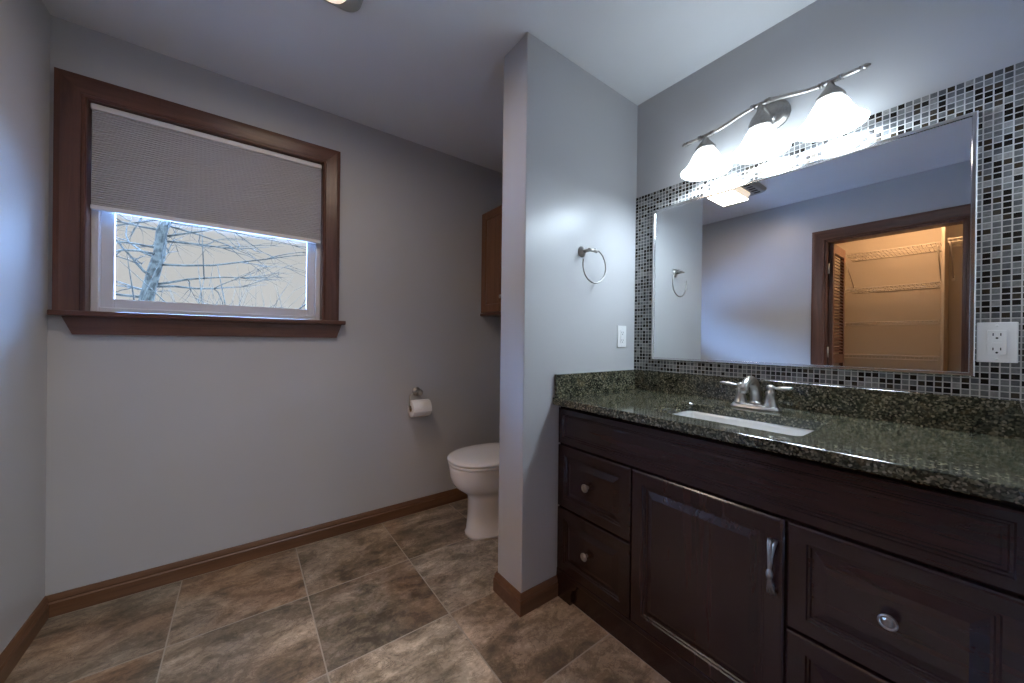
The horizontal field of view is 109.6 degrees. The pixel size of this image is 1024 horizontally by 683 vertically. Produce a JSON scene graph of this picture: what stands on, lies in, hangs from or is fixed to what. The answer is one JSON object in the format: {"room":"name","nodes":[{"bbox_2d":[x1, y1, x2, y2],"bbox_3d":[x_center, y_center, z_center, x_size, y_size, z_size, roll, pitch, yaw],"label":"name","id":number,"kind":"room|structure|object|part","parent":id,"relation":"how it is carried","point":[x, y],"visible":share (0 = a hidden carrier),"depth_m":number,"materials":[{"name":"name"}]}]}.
{"room":"bathroom","nodes":[
{"label":"bathroom","id":0,"kind":"room"},
{"bbox_2d":[0,0,49,653],"bbox_3d":[-1.082,-0.088,0.291,0.120,2.440,2.828,1,0,-37],"label":"wall","id":1,"kind":"structure","parent":0,"point":[24,24],"depth_m":1.30,"materials":[{"name":"paint"}]},
{"bbox_2d":[0,596,48,682],"bbox_3d":[-1.500,1.082,0.947,0.014,0.088,1.298,1,0,-37],"label":"baseboard","id":2,"kind":"structure","parent":1,"relation":"attached to","point":[16,648],"depth_m":1.29,"materials":[{"name":"brown wood"}]},
{"bbox_2d":[45,15,502,595],"bbox_3d":[-0.972,-0.091,2.213,2.595,2.440,0.120,1,0,-37],"label":"wall","id":3,"kind":"structure","parent":0,"point":[161,450],"depth_m":1.94,"materials":[{"name":"paint"}]},
{"bbox_2d":[47,67,345,337],"bbox_3d":[-1.445,-0.564,1.823,1.100,1.076,0.170,1,0,-37],"label":"window","id":4,"kind":"structure","parent":3,"relation":"in","point":[83,238],"depth_m":1.61,"materials":[{"name":"brown wood"}]},
{"bbox_3d":[-1.820,-0.616,1.487,0.086,0.978,0.020,1,0,-37],"label":"casing","id":5,"kind":"part","parent":4,"relation":"part of","materials":[{"name":"brown wood"}]},
{"bbox_3d":[-1.431,-0.112,1.798,1.100,0.022,0.105,1,0,-37],"label":"sill","id":6,"kind":"part","parent":4,"relation":"part of","materials":[{"name":"brown wood"}]},
{"bbox_3d":[-1.424,-1.058,1.778,1.062,0.086,0.020,1,0,-37],"label":"head casing","id":7,"kind":"part","parent":4,"relation":"part of","materials":[{"name":"brown wood"}]},
{"bbox_3d":[-1.485,-0.569,1.853,0.890,0.894,0.065,1,0,-37],"label":"vinyl frame","id":8,"kind":"part","parent":4,"relation":"part of","materials":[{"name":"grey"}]},
{"bbox_2d":[90,103,321,243],"bbox_3d":[-1.450,-0.789,1.810,0.881,0.450,0.034,1,0,-37],"label":"cellular shade","id":9,"kind":"object","parent":4,"relation":"attached to","point":[144,167],"visible":1,"depth_m":1.75,"materials":[{"name":"white fabric"}]},
{"bbox_3d":[-1.453,-0.573,1.810,0.879,0.019,0.026,1,0,-37],"label":"rail","id":10,"kind":"part","parent":9,"relation":"part of","materials":[{"name":"white"}]},
{"bbox_3d":[-1.487,-0.569,1.856,0.842,0.846,0.024,1,0,-37],"label":"sash","id":11,"kind":"part","parent":4,"relation":"part of","materials":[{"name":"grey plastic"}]},
{"bbox_3d":[-1.038,-0.608,2.070,0.086,0.978,0.020,1,0,-37],"label":"casing","id":12,"kind":"part","parent":4,"relation":"part of","materials":[{"name":"brown wood"}]},
{"bbox_2d":[46,488,467,617],"bbox_3d":[-0.946,1.086,2.161,2.355,0.088,0.014,1,0,-37],"label":"baseboard","id":13,"kind":"structure","parent":3,"relation":"attached to","point":[64,602],"depth_m":1.80,"materials":[{"name":"brown wood"}]},
{"bbox_2d":[408,387,422,408],"bbox_3d":[-0.616,0.366,2.361,0.145,0.130,0.076,1,0,-37],"label":"toilet paper holder","id":14,"kind":"object","parent":3,"relation":"attached to","point":[416,391],"visible":0.94,"depth_m":2.34,"materials":[{"name":"silver metal"}]},
{"bbox_3d":[-0.603,0.379,2.343,0.145,0.105,0.016,1,0,-37],"label":"arm","id":15,"kind":"part","parent":14,"relation":"part of","materials":[{"name":"silver metal"}]},
{"bbox_2d":[408,399,431,417],"bbox_3d":[-0.599,0.431,2.341,0.123,0.109,0.110,1,0,-37],"label":"toilet paper roll","id":16,"kind":"object","parent":14,"relation":"hanging from","point":[421,407],"visible":0.98,"depth_m":2.31,"materials":[{"name":"white paper"}]},
{"bbox_2d":[480,205,501,316],"bbox_3d":[0.070,-0.563,2.515,0.331,0.759,0.631,1,0,-37],"label":"upper cabinet","id":17,"kind":"object","parent":3,"relation":"attached to","point":[491,267],"visible":0.35,"depth_m":2.58,"materials":[{"name":"brown wood"}]},
{"bbox_3d":[0.075,-0.194,2.522,0.309,0.020,0.631,1,0,-37],"label":"trim","id":18,"kind":"part","parent":17,"relation":"part of","materials":[{"name":"brown wood"}]},
{"bbox_2d":[4,498,669,682],"bbox_3d":[-0.062,1.194,0.055,3.695,0.100,4.688,1,0,-37],"label":"floor","id":19,"kind":"structure","parent":0,"point":[412,598],"depth_m":1.44,"materials":[{"name":"tile"}]},
{"bbox_2d":[447,443,498,540],"bbox_3d":[-0.041,0.730,2.263,0.763,0.820,0.450,1,0,-37],"label":"toilet","id":20,"kind":"object","parent":19,"relation":"on","point":[474,470],"visible":0.31,"depth_m":2.08,"materials":[{"name":"white ceramic"}]},
{"bbox_3d":[-0.133,0.680,2.193,0.531,0.028,0.388,1,0,-37],"label":"lid","id":21,"kind":"part","parent":20,"relation":"part of","materials":[{"name":"white plastic"}]},
{"bbox_3d":[-0.136,0.705,2.192,0.516,0.018,0.380,1,0,-37],"label":"seat","id":22,"kind":"part","parent":20,"relation":"part of","materials":[{"name":"white plastic"}]},
{"bbox_2d":[556,406,1023,682],"bbox_3d":[0.788,0.721,1.296,0.612,0.862,1.236,1,0,-37],"label":"vanity cabinet","id":23,"kind":"object","parent":19,"relation":"on","point":[709,560],"visible":0.99,"depth_m":0.96,"materials":[{"name":"brown wood"}]},
{"bbox_3d":[0.299,0.881,1.478,0.026,0.033,0.033,1,0,-37],"label":"knob","id":24,"kind":"part","parent":23,"relation":"part of","materials":[{"name":"silver metal"}]},
{"bbox_3d":[0.302,0.600,1.477,0.026,0.033,0.033,1,0,-37],"label":"knob","id":25,"kind":"part","parent":23,"relation":"part of","materials":[{"name":"silver metal"}]},
{"bbox_3d":[0.323,0.881,1.481,0.020,0.274,0.379,1,0,-37],"label":"drawer","id":26,"kind":"part","parent":23,"relation":"part of","materials":[{"name":"brown wood"}]},
{"bbox_3d":[0.326,0.600,1.480,0.020,0.272,0.379,1,0,-37],"label":"drawer","id":27,"kind":"part","parent":23,"relation":"part of","materials":[{"name":"brown wood"}]},
{"bbox_3d":[0.584,1.087,1.148,0.037,0.126,1.236,1,0,-37],"label":"rail","id":28,"kind":"part","parent":23,"relation":"part of","materials":[{"name":"brown wood"}]},
{"bbox_3d":[0.580,0.745,1.138,0.020,0.554,0.464,1,0,-37],"label":"door","id":29,"kind":"part","parent":23,"relation":"part of","materials":[{"name":"brown wood"}]},
{"bbox_3d":[0.685,0.599,0.955,0.036,0.146,0.024,1,0,-37],"label":"handle","id":30,"kind":"part","parent":23,"relation":"part of","materials":[{"name":"silver metal"}]},
{"bbox_2d":[553,369,1023,505],"bbox_3d":[0.797,0.222,1.297,0.608,0.135,1.238,1,0,-37],"label":"countertop","id":31,"kind":"structure","parent":23,"relation":"on","point":[963,444],"depth_m":1.08,"materials":[{"name":"green stone"}]},
{"bbox_2d":[673,411,813,435],"bbox_3d":[0.763,0.349,1.250,0.352,0.116,0.512,1,0,-37],"label":"undermount sink","id":32,"kind":"object","parent":31,"relation":"in","point":[764,426],"visible":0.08,"depth_m":1.34,"materials":[{"name":"white ceramic"}]},
{"bbox_2d":[720,376,793,412],"bbox_3d":[0.939,0.195,1.399,0.176,0.129,0.186,1,0,6],"label":"faucet","id":33,"kind":"object","parent":31,"relation":"on","point":[740,401],"visible":1,"depth_m":1.37,"materials":[{"name":"silver metal"}]},
{"bbox_3d":[0.885,0.171,1.472,0.022,0.015,0.070,1,0,-37],"label":"lever","id":34,"kind":"part","parent":33,"relation":"part of","materials":[{"name":"silver metal"}]},
{"bbox_3d":[0.910,0.203,1.437,0.049,0.082,0.049,1,0,-37],"label":"handle","id":35,"kind":"part","parent":33,"relation":"part of","materials":[{"name":"silver metal"}]},
{"bbox_3d":[0.905,0.187,1.369,0.147,0.114,0.048,1,0,-37],"label":"spout","id":36,"kind":"part","parent":33,"relation":"part of","materials":[{"name":"silver metal"}]},
{"bbox_3d":[0.940,0.251,1.396,0.060,0.018,0.168,1,0,-37],"label":"plate","id":37,"kind":"part","parent":33,"relation":"part of","materials":[{"name":"silver metal"}]},
{"bbox_3d":[0.972,0.204,1.355,0.049,0.082,0.049,1,0,-37],"label":"handle","id":38,"kind":"part","parent":33,"relation":"part of","materials":[{"name":"silver metal"}]},
{"bbox_3d":[0.995,0.172,1.324,0.022,0.015,0.062,1,0,-37],"label":"lever","id":39,"kind":"part","parent":33,"relation":"part of","materials":[{"name":"silver metal"}]},
{"bbox_3d":[0.832,0.889,0.798,0.020,0.274,0.373,1,0,-37],"label":"drawer","id":40,"kind":"part","parent":23,"relation":"part of","materials":[{"name":"brown wood"}]},
{"bbox_3d":[0.819,0.607,0.785,0.026,0.033,0.033,1,0,-37],"label":"knob","id":41,"kind":"part","parent":23,"relation":"part of","materials":[{"name":"silver metal"}]},
{"bbox_3d":[0.836,0.608,0.797,0.020,0.272,0.373,1,0,-37],"label":"drawer","id":42,"kind":"part","parent":23,"relation":"part of","materials":[{"name":"brown wood"}]},
{"bbox_2d":[42,0,815,172],"bbox_3d":[-0.032,-1.345,0.050,3.695,0.100,4.688,1,0,-37],"label":"ceiling","id":43,"kind":"structure","parent":0,"point":[428,73],"depth_m":1.57,"materials":[{"name":"paint"}]},
{"bbox_2d":[324,0,362,11],"bbox_3d":[-0.685,-1.272,1.147,0.460,0.067,0.385,1,0,-37],"label":"fan light","id":44,"kind":"object","parent":43,"relation":"attached to","point":[346,5],"visible":1,"depth_m":1.37,"materials":[{"name":"grey glass"}]},
{"bbox_2d":[498,32,637,592],"bbox_3d":[0.311,-0.075,1.812,0.777,2.440,0.174,1,0,-37],"label":"wall partition","id":45,"kind":"structure","parent":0,"point":[570,139],"depth_m":1.62,"materials":[{"name":"paint"}]},
{"bbox_2d":[493,571,557,616],"bbox_3d":[0.291,1.101,1.811,0.791,0.088,0.201,1,0,-37],"label":"baseboard","id":46,"kind":"structure","parent":45,"relation":"attached to","point":[525,602],"depth_m":1.56,"materials":[{"name":"brown wood"}]},
{"bbox_2d":[578,246,605,283],"bbox_3d":[0.375,-0.361,1.711,0.166,0.180,0.061,1,0,-37],"label":"towel ring","id":47,"kind":"object","parent":45,"relation":"attached to","point":[582,251],"visible":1,"depth_m":1.70,"materials":[{"name":"silver metal"}]},
{"bbox_3d":[0.369,-0.426,1.698,0.060,0.020,0.049,1,0,-37],"label":"post","id":48,"kind":"part","parent":47,"relation":"part of","materials":[{"name":"silver metal"}]},
{"bbox_2d":[617,326,625,346],"bbox_3d":[0.579,-0.026,1.899,0.071,0.114,0.008,1,0,-37],"label":"wall outlet","id":49,"kind":"object","parent":45,"relation":"attached to","point":[621,330],"visible":1,"depth_m":1.89,"materials":[{"name":"white plastic"}]},
{"bbox_2d":[620,330,624,342],"bbox_3d":[0.580,-0.026,1.897,0.033,0.068,0.003,1,0,-37],"label":"receptacle","id":50,"kind":"object","parent":49,"relation":"attached to","point":[622,332],"depth_m":1.90,"materials":[{"name":"white plastic"}]},
{"bbox_2d":[636,0,1023,398],"bbox_3d":[0.795,-0.069,1.913,0.120,2.440,2.473,1,0,-37],"label":"wall","id":51,"kind":"structure","parent":0,"point":[914,49],"depth_m":1.32,"materials":[{"name":"paint"}]},
{"bbox_2d":[681,63,870,180],"bbox_3d":[0.971,-0.856,1.411,0.211,0.236,0.622,1,0,-37],"label":"vanity light","id":52,"kind":"object","parent":51,"relation":"attached to","point":[834,114],"visible":1,"depth_m":1.37,"materials":[{"name":"white glass"}]},
{"bbox_3d":[0.842,-0.789,1.571,0.196,0.096,0.196,1,0,-37],"label":"lamp shade","id":53,"kind":"part","parent":52,"relation":"part of","materials":[{"name":"white glass"}]},
{"bbox_3d":[0.966,-0.787,1.405,0.196,0.096,0.196,1,0,-37],"label":"lamp shade","id":54,"kind":"part","parent":52,"relation":"part of","materials":[{"name":"white glass"}]},
{"bbox_3d":[1.008,-0.903,1.424,0.100,0.047,0.036,1,0,-37],"label":"arm","id":55,"kind":"part","parent":52,"relation":"part of","materials":[{"name":"silver metal"}]},
{"bbox_3d":[1.091,-0.785,1.238,0.196,0.096,0.196,1,0,-37],"label":"lamp shade","id":56,"kind":"part","parent":52,"relation":"part of","materials":[{"name":"white glass"}]},
{"bbox_2d":[632,369,1023,438],"bbox_3d":[1.027,0.209,1.468,0.020,0.103,1.238,1,0,-37],"label":"backsplash","id":57,"kind":"structure","parent":51,"relation":"attached to","point":[977,415],"depth_m":1.21,"materials":[{"name":"green stone"}]},
{"bbox_2d":[634,61,1023,400],"bbox_3d":[1.044,-0.309,1.476,0.008,0.934,1.239,1,0,-37],"label":"tile surround","id":58,"kind":"object","parent":51,"relation":"attached to","point":[998,95],"visible":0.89,"depth_m":1.08,"materials":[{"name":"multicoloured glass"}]},
{"bbox_2d":[651,110,978,376],"bbox_3d":[1.041,-0.288,1.461,0.015,0.771,1.032,1,0,-37],"label":"wall mirror","id":59,"kind":"object","parent":58,"relation":"attached to","point":[863,258],"visible":1,"depth_m":1.29,"materials":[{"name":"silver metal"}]},
{"bbox_2d":[976,322,1018,362],"bbox_3d":[1.370,0.003,1.020,0.009,0.114,0.071,1,0,-37],"label":"wall outlet","id":60,"kind":"object","parent":58,"relation":"attached to","point":[997,342],"visible":1,"depth_m":1.02,"materials":[{"name":"white plastic"}]},
{"bbox_2d":[987,330,1006,354],"bbox_3d":[1.369,0.003,1.019,0.003,0.068,0.033,1,0,-37],"label":"receptacle","id":61,"kind":"object","parent":60,"relation":"attached to","point":[996,339],"depth_m":1.02,"materials":[{"name":"white plastic"}]},
{"label":"outside","id":62,"kind":"structure","parent":0,"visible":0},
{"bbox_3d":[-25.618,3.877,33.234,80.000,0.200,76.252,1,0,-37],"label":"ground","id":63,"kind":"structure","parent":62,"visible":0},
{"bbox_2d":[115,214,306,308],"bbox_3d":[-10.569,-0.825,9.003,9.525,9.723,11.664,1,0,33],"label":"bare tree","id":64,"kind":"object","parent":63,"relation":"on","point":[161,229],"visible":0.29,"depth_m":9.88,"materials":[{"name":"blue plant"}]},
{"bbox_2d":[120,221,305,308],"bbox_3d":[-4.798,1.002,4.731,7.602,6.187,5.900,1,0,-37],"label":"tree","id":65,"kind":"object","parent":63,"relation":"on","point":[128,267],"visible":0.04,"depth_m":4.77,"materials":[{"name":"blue plant"}]},
{"bbox_2d":[135,256,305,307],"bbox_3d":[-13.447,-0.057,17.131,11.575,8.052,9.646,1,0,-37],"label":"bush","id":66,"kind":"object","parent":63,"relation":"on","point":[268,256],"visible":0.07,"depth_m":16.78,"materials":[{"name":"plant"}]}
]}

